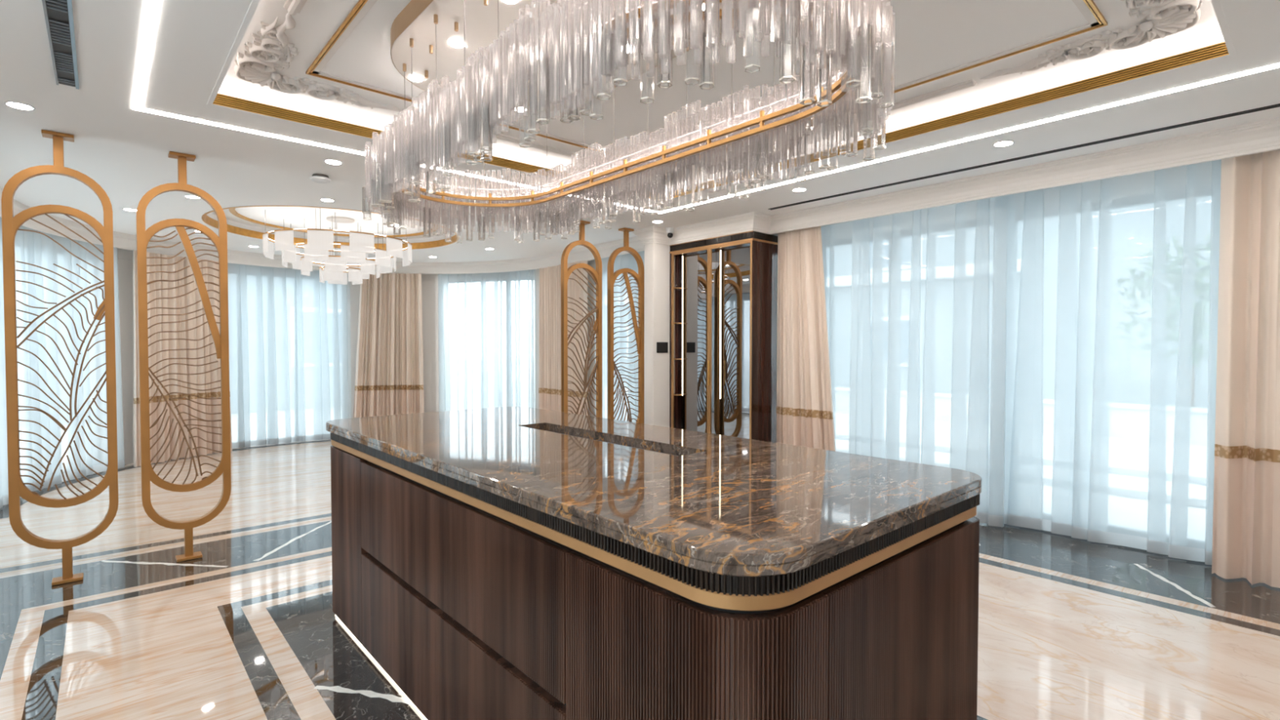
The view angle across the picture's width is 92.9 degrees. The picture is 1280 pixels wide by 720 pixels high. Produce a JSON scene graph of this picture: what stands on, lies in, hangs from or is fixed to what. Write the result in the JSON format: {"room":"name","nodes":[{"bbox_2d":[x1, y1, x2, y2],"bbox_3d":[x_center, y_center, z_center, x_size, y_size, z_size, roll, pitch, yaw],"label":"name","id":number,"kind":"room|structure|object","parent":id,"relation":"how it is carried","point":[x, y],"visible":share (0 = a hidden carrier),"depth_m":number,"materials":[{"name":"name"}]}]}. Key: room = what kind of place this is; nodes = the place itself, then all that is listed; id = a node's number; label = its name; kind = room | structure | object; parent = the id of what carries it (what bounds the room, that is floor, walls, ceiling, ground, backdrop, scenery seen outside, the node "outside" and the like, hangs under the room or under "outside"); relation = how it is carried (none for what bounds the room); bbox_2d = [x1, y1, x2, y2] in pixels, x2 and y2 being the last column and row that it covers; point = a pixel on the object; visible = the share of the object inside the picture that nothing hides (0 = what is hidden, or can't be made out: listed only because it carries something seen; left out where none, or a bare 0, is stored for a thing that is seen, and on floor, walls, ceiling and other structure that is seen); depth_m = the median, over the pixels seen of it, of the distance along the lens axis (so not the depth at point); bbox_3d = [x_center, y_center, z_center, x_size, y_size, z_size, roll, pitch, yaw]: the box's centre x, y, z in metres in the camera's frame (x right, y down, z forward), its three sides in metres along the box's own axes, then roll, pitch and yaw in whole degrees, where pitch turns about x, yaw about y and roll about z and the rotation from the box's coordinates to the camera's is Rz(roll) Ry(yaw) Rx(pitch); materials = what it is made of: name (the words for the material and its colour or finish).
{"room":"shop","nodes":[
{"label":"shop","id":0,"kind":"room"},
{"bbox_2d":[117,257,133,464],"bbox_3d":[-5.979,-0.109,7.591,0.216,2.665,1.476,0,1,18],"label":"wall","id":1,"kind":"structure","parent":0,"point":[125,267],"depth_m":7.18,"materials":[{"name":"white paint"}]},
{"bbox_2d":[117,248,539,280],"bbox_3d":[-3.477,-1.304,6.942,6.140,0.245,5.275,-1,2,-42],"label":"wall","id":2,"kind":"structure","parent":0,"point":[125,254],"depth_m":7.20,"materials":[{"name":"white paint"}]},
{"bbox_2d":[0,186,644,274],"bbox_3d":[-3.381,-1.342,6.848,5.380,0.165,4.800,-1,2,-42],"label":"trim","id":3,"kind":"structure","parent":2,"relation":"attached to","point":[121,240],"depth_m":7.87,"materials":[{"name":"white paint"}]},
{"bbox_2d":[133,249,232,466],"bbox_3d":[-5.644,-0.028,7.506,0.212,2.488,1.152,0,1,20],"label":"drape","id":4,"kind":"object","parent":3,"relation":"hanging from","point":[203,331],"visible":0.65,"depth_m":7.47,"materials":[{"name":"beige fabric"}]},
{"bbox_2d":[353,272,423,417],"bbox_3d":[-3.807,-0.067,9.192,1.029,2.488,0.178,0,1,-14],"label":"drape","id":5,"kind":"object","parent":3,"relation":"hanging from","point":[389,375],"visible":0.9,"depth_m":9.20,"materials":[{"name":"beige fabric"}]},
{"bbox_2d":[538,260,587,415],"bbox_3d":[-1.053,-0.046,8.267,0.146,2.488,1.071,-1,2,-42],"label":"drape","id":6,"kind":"object","parent":2,"relation":"hanging from","point":[549,303],"visible":0.54,"depth_m":8.32,"materials":[{"name":"beige fabric"}]},
{"bbox_2d":[631,116,1279,244],"bbox_3d":[2.307,-1.265,4.312,0.630,0.150,6.537,-1,2,-42],"label":"trim","id":7,"kind":"structure","parent":2,"relation":"attached to","point":[1264,135],"depth_m":4.29,"materials":[{"name":"white paint"}]},
{"bbox_2d":[350,280,435,417],"bbox_3d":[-3.840,-0.154,9.529,1.450,2.665,0.213,0,1,-13],"label":"wall","id":8,"kind":"structure","parent":0,"point":[428,286],"depth_m":9.56,"materials":[{"name":"white paint"}]},
{"bbox_2d":[435,275,439,411],"bbox_3d":[-3.126,-0.071,9.520,0.112,2.500,0.120,0,1,1],"label":"wall reveal","id":9,"kind":"structure","parent":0,"point":[436,276],"depth_m":9.46,"materials":[{"name":"white paint"}]},
{"bbox_2d":[535,270,539,408],"bbox_3d":[-1.465,-0.058,8.944,0.112,2.500,0.120,1,2,37],"label":"wall reveal","id":10,"kind":"structure","parent":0,"point":[537,272],"depth_m":8.89,"materials":[{"name":"white paint"}]},
{"bbox_2d":[586,259,595,417],"bbox_3d":[-0.739,-0.127,8.396,0.130,2.665,0.650,-1,2,-42],"label":"wall","id":11,"kind":"structure","parent":0,"point":[592,263],"depth_m":8.20,"materials":[{"name":"white paint"}]},
{"bbox_2d":[0,439,1279,719],"bbox_3d":[-1.280,1.342,4.644,7.600,0.101,12.000,-1,2,-42],"label":"floor","id":12,"kind":"structure","parent":0,"point":[1069,628],"depth_m":3.08,"materials":[{"name":"beige stone"}]},
{"bbox_2d":[1,129,118,586],"bbox_3d":[-3.410,-0.004,3.593,0.470,2.638,0.100,-1,2,-42],"label":"screen","id":13,"kind":"object","parent":12,"relation":"on","point":[17,489],"visible":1,"depth_m":3.57,"materials":[{"name":"brown metal"}]},
{"bbox_2d":[136,151,231,562],"bbox_3d":[-2.974,-0.013,3.979,0.470,2.638,0.100,-1,2,-42],"label":"screen","id":14,"kind":"object","parent":12,"relation":"on","point":[220,340],"visible":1,"depth_m":3.97,"materials":[{"name":"brown metal"}]},
{"bbox_2d":[227,262,351,448],"bbox_3d":[-5.001,-0.107,8.648,1.638,2.588,0.182,-1,2,-42],"label":"sheer curtain","id":15,"kind":"object","parent":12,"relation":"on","point":[290,335],"visible":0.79,"depth_m":8.67,"materials":[{"name":"white fabric"}]},
{"bbox_2d":[437,269,536,411],"bbox_3d":[-2.293,-0.119,9.194,1.700,2.588,0.167,0,1,20],"label":"sheer curtain","id":16,"kind":"object","parent":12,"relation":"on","point":[486,321],"visible":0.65,"depth_m":9.26,"materials":[{"name":"white fabric"}]},
{"bbox_2d":[560,220,602,417],"bbox_3d":[-0.581,-0.062,6.099,0.470,2.638,0.100,-1,2,-42],"label":"screen","id":17,"kind":"object","parent":12,"relation":"on","point":[597,274],"visible":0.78,"depth_m":6.10,"materials":[{"name":"brown metal"}]},
{"bbox_2d":[607,227,644,423],"bbox_3d":[-0.146,-0.071,6.484,0.470,2.638,0.100,-1,2,-42],"label":"screen","id":18,"kind":"object","parent":12,"relation":"on","point":[638,331],"visible":0.86,"depth_m":6.46,"materials":[{"name":"brown metal"}]},
{"bbox_2d":[330,432,979,719],"bbox_3d":[-0.280,0.861,2.514,1.143,0.962,2.736,-1,2,-42],"label":"kitchen island","id":19,"kind":"object","parent":12,"relation":"on","point":[475,603],"visible":0.84,"depth_m":1.59,"materials":[{"name":"brown wood"}]},
{"bbox_2d":[335,615,426,719],"bbox_3d":[-0.280,1.333,2.525,1.119,0.009,2.712,-1,2,-42],"label":"light","id":20,"kind":"object","parent":19,"relation":"on","point":[336,616],"depth_m":2.62,"materials":[{"name":"white"}]},
{"bbox_2d":[325,406,982,576],"bbox_3d":[-0.302,0.357,2.542,1.192,0.044,2.857,-1,2,-42],"label":"island countertop","id":21,"kind":"structure","parent":19,"relation":"on","point":[711,503],"depth_m":1.78,"materials":[{"name":"brown stone"}]},
{"bbox_2d":[544,430,678,456],"bbox_3d":[-0.175,0.374,2.646,0.163,0.002,1.118,-1,2,-42],"label":"tray","id":22,"kind":"object","parent":21,"relation":"on","point":[563,432],"depth_m":2.68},
{"bbox_2d":[644,243,670,427],"bbox_3d":[0.217,-0.084,6.625,0.328,2.660,0.140,-1,2,-42],"label":"wall pier","id":23,"kind":"object","parent":12,"relation":"on","point":[656,256],"visible":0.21,"depth_m":6.53,"materials":[{"name":"white paint"}]},
{"bbox_2d":[656,342,667,352],"bbox_3d":[0.241,-0.134,6.543,0.160,0.115,0.013,-1,2,-42],"label":"light switch","id":24,"kind":"object","parent":23,"relation":"attached to","point":[661,347],"visible":1,"depth_m":6.53,"materials":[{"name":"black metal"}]},
{"bbox_2d":[669,231,777,442],"bbox_3d":[0.918,0.006,6.396,0.644,2.490,1.126,-1,2,-42],"label":"display cabinet","id":25,"kind":"object","parent":12,"relation":"on","point":[723,340],"visible":0.79,"depth_m":6.15,"materials":[{"name":"brown wood"}]},
{"bbox_2d":[678,249,716,434],"bbox_3d":[0.603,0.012,6.466,0.006,2.292,0.540,-1,2,-42],"label":"mirror","id":26,"kind":"object","parent":25,"relation":"on","point":[692,267],"depth_m":6.47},
{"bbox_2d":[715,244,750,439],"bbox_3d":[0.956,0.021,6.068,0.006,2.292,0.516,-1,2,-42],"label":"mirror","id":27,"kind":"object","parent":25,"relation":"on","point":[732,263],"depth_m":6.09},
{"bbox_2d":[0,0,1279,262],"bbox_3d":[-1.230,-1.424,4.523,7.600,0.162,11.850,-1,2,-42],"label":"ceiling","id":28,"kind":"structure","parent":0,"point":[196,43],"depth_m":3.68,"materials":[{"name":"white paint"}]},
{"bbox_2d":[4,101,35,111],"bbox_3d":[-3.201,-1.311,3.139,0.114,0.004,0.114,-1,2,-42],"label":"recessed light","id":29,"kind":"object","parent":28,"relation":"in","point":[18,105],"visible":1,"depth_m":3.13,"materials":[{"name":"white plastic"}]},
{"bbox_2d":[41,0,79,88],"bbox_3d":[-2.260,-1.291,2.371,0.079,0.012,1.390,-1,2,-42],"label":"ceiling vent","id":30,"kind":"object","parent":28,"relation":"in","point":[59,17],"visible":1,"depth_m":2.45,"materials":[{"name":"black metal"}]},
{"bbox_2d":[0,217,124,508],"bbox_3d":[-5.704,-0.042,5.844,0.287,2.588,2.193,0,1,-17],"label":"sheer curtain","id":31,"kind":"object","parent":28,"relation":"hanging from","point":[30,247],"visible":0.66,"depth_m":6.11,"materials":[{"name":"white fabric"}]},
{"bbox_2d":[122,208,136,211],"bbox_3d":[-4.731,-1.394,5.645,0.114,0.004,0.114,-1,2,-42],"label":"recessed light","id":32,"kind":"object","parent":28,"relation":"in","point":[125,209],"visible":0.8,"depth_m":5.62,"materials":[{"name":"white plastic"}]},
{"bbox_2d":[184,195,200,199],"bbox_3d":[-3.796,-1.383,5.160,0.114,0.004,0.114,-1,2,-42],"label":"recessed light","id":33,"kind":"object","parent":28,"relation":"in","point":[185,196],"visible":0.93,"depth_m":5.16,"materials":[{"name":"white plastic"}]},
{"bbox_2d":[310,173,331,183],"bbox_3d":[-2.327,-1.320,4.429,0.136,0.046,0.136,-1,2,-42],"label":"smoke detector","id":34,"kind":"object","parent":28,"relation":"attached to","point":[317,178],"visible":1,"depth_m":4.39,"materials":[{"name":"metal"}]},
{"bbox_2d":[320,198,334,201],"bbox_3d":[-2.713,-1.386,5.273,0.114,0.004,0.114,-1,2,-42],"label":"recessed light","id":35,"kind":"object","parent":28,"relation":"in","point":[321,199],"visible":1,"depth_m":5.27,"materials":[{"name":"white plastic"}]},
{"bbox_2d":[201,205,459,249],"bbox_3d":[-3.310,-1.457,6.735,2.510,0.079,2.510,-1,2,-42],"label":"trim","id":36,"kind":"structure","parent":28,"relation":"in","point":[210,221],"depth_m":7.13,"materials":[{"name":"gold metal"}]},
{"bbox_2d":[324,159,342,164],"bbox_3d":[-2.067,-1.333,4.098,0.114,0.004,0.114,-1,2,-42],"label":"recessed light","id":37,"kind":"object","parent":28,"relation":"in","point":[332,162],"visible":1,"depth_m":4.09,"materials":[{"name":"white plastic"}]},
{"bbox_2d":[228,208,439,237],"bbox_3d":[-3.310,-1.548,6.733,2.060,0.018,2.060,-1,2,-42],"label":"trim","id":38,"kind":"structure","parent":28,"relation":"attached to","point":[232,211],"depth_m":7.14,"materials":[{"name":"gold metal"}]},
{"bbox_2d":[262,210,412,284],"bbox_3d":[-3.304,-1.206,6.719,1.475,0.700,1.475,-1,2,-42],"label":"chandelier","id":39,"kind":"object","parent":28,"relation":"hanging from","point":[319,250],"visible":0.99,"depth_m":6.36,"materials":[{"name":"white glass"}]},
{"bbox_2d":[595,250,644,422],"bbox_3d":[-0.135,-0.077,7.382,0.092,2.588,1.370,-1,2,-42],"label":"sheer curtain","id":40,"kind":"object","parent":28,"relation":"hanging from","point":[626,260],"visible":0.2,"depth_m":7.46,"materials":[{"name":"white fabric"}]},
{"bbox_2d":[652,220,663,222],"bbox_3d":[0.175,-1.379,6.067,0.114,0.004,0.114,-1,2,-42],"label":"recessed light","id":41,"kind":"object","parent":28,"relation":"in","point":[653,221],"visible":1,"depth_m":6.05,"materials":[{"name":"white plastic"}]},
{"bbox_2d":[666,226,674,238],"bbox_3d":[0.318,-1.336,6.398,0.090,0.105,0.090,-1,2,-42],"label":"security camera","id":42,"kind":"object","parent":28,"relation":"attached to","point":[669,230],"visible":1,"depth_m":6.37,"materials":[{"name":"white plastic"}]},
{"bbox_2d":[132,0,1279,213],"bbox_3d":[0.155,-1.306,2.870,3.793,0.003,4.195,-1,2,-42],"label":"recessed light","id":43,"kind":"object","parent":28,"relation":"in","point":[152,6],"visible":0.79,"depth_m":3.21,"materials":[{"name":"white"}]},
{"bbox_2d":[213,41,1228,200],"bbox_3d":[0.158,-1.340,2.852,3.210,0.064,3.555,-1,2,-42],"label":"ceiling trim","id":44,"kind":"structure","parent":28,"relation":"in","point":[1218,50],"depth_m":3.31,"materials":[{"name":"gold metal"}]},
{"bbox_2d":[791,187,806,191],"bbox_3d":[1.264,-1.350,4.825,0.114,0.004,0.114,-1,2,-42],"label":"recessed light","id":45,"kind":"object","parent":28,"relation":"in","point":[797,189],"visible":1,"depth_m":4.82,"materials":[{"name":"white plastic"}]},
{"bbox_2d":[776,226,835,451],"bbox_3d":[1.559,-0.038,5.728,0.116,2.590,0.663,-1,2,-44],"label":"drape","id":46,"kind":"object","parent":28,"relation":"hanging from","point":[804,400],"visible":0.78,"depth_m":5.75,"materials":[{"name":"beige fabric"}]},
{"bbox_2d":[821,195,1007,527],"bbox_3d":[2.180,-0.029,5.299,0.082,2.588,1.800,-1,2,-42],"label":"sheer curtain","id":47,"kind":"object","parent":28,"relation":"hanging from","point":[916,300],"visible":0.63,"depth_m":5.08,"materials":[{"name":"white fabric"}]},
{"bbox_2d":[992,140,1014,146],"bbox_3d":[2.226,-1.325,3.723,0.114,0.004,0.114,-1,2,-42],"label":"recessed light","id":48,"kind":"object","parent":28,"relation":"in","point":[1004,143],"visible":1,"depth_m":3.71,"materials":[{"name":"white plastic"}]},
{"bbox_2d":[768,103,1279,209],"bbox_3d":[2.789,-1.323,3.691,0.040,0.006,4.870,-1,2,-42],"label":"ceiling vent","id":49,"kind":"object","parent":28,"relation":"in","point":[1277,104],"visible":1,"depth_m":3.84,"materials":[{"name":"black metal"}]},
{"bbox_2d":[1004,159,1221,564],"bbox_3d":[3.305,-0.004,4.225,0.092,2.588,1.620,-1,2,-42],"label":"sheer curtain","id":50,"kind":"object","parent":28,"relation":"hanging from","point":[1113,283],"visible":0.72,"depth_m":4.22,"materials":[{"name":"white fabric"}]},
{"bbox_2d":[1211,149,1279,587],"bbox_3d":[3.763,0.016,3.386,0.171,2.590,0.804,-1,2,-42],"label":"drape","id":51,"kind":"object","parent":28,"relation":"hanging from","point":[1246,535],"visible":0.98,"depth_m":3.59,"materials":[{"name":"beige fabric"}]},
{"bbox_2d":[217,0,1224,194],"bbox_3d":[0.158,-1.437,2.850,3.570,0.140,3.915,-1,2,-42],"label":"ceiling","id":52,"kind":"structure","parent":0,"point":[932,37],"depth_m":3.06,"materials":[{"name":"white paint"}]},
{"bbox_2d":[234,13,403,111],"bbox_3d":[-1.739,-1.442,3.087,0.635,0.041,1.079,0,1,3],"label":"ornament","id":53,"kind":"object","parent":52,"relation":"attached to","point":[248,67],"visible":0.99,"depth_m":3.02,"materials":[{"name":"white paint"}]},
{"bbox_2d":[362,0,894,243],"bbox_3d":[-0.299,-1.054,2.508,1.079,0.788,2.670,-1,2,-42],"label":"crystal chandelier","id":54,"kind":"object","parent":52,"relation":"hanging from","point":[493,59],"visible":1,"depth_m":2.20,"materials":[{"name":"clear glass"}]},
{"bbox_2d":[283,0,976,159],"bbox_3d":[0.158,-1.444,2.850,2.900,0.026,3.245,-1,2,-42],"label":"ceiling light","id":55,"kind":"object","parent":52,"relation":"attached to","point":[293,6],"visible":0.59,"depth_m":3.46,"materials":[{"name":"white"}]},
{"bbox_2d":[586,154,731,182],"bbox_3d":[0.152,-1.480,4.761,1.079,0.041,0.635,0,1,3],"label":"ornament","id":56,"kind":"object","parent":52,"relation":"attached to","point":[688,167],"visible":0.1,"depth_m":4.81,"materials":[{"name":"white paint"}]},
{"bbox_2d":[306,0,1107,168],"bbox_3d":[0.158,-1.451,2.849,2.464,0.011,2.809,-1,2,-42],"label":"trim frame","id":57,"kind":"object","parent":52,"relation":"attached to","point":[361,9],"visible":0.75,"depth_m":2.92,"materials":[{"name":"gold paint"}]},
{"bbox_2d":[980,0,1202,79],"bbox_3d":[2.055,-1.431,2.613,0.635,0.041,1.079,0,1,3],"label":"ornament","id":58,"kind":"object","parent":52,"relation":"attached to","point":[1178,15],"visible":1,"depth_m":2.67,"materials":[{"name":"white paint"}]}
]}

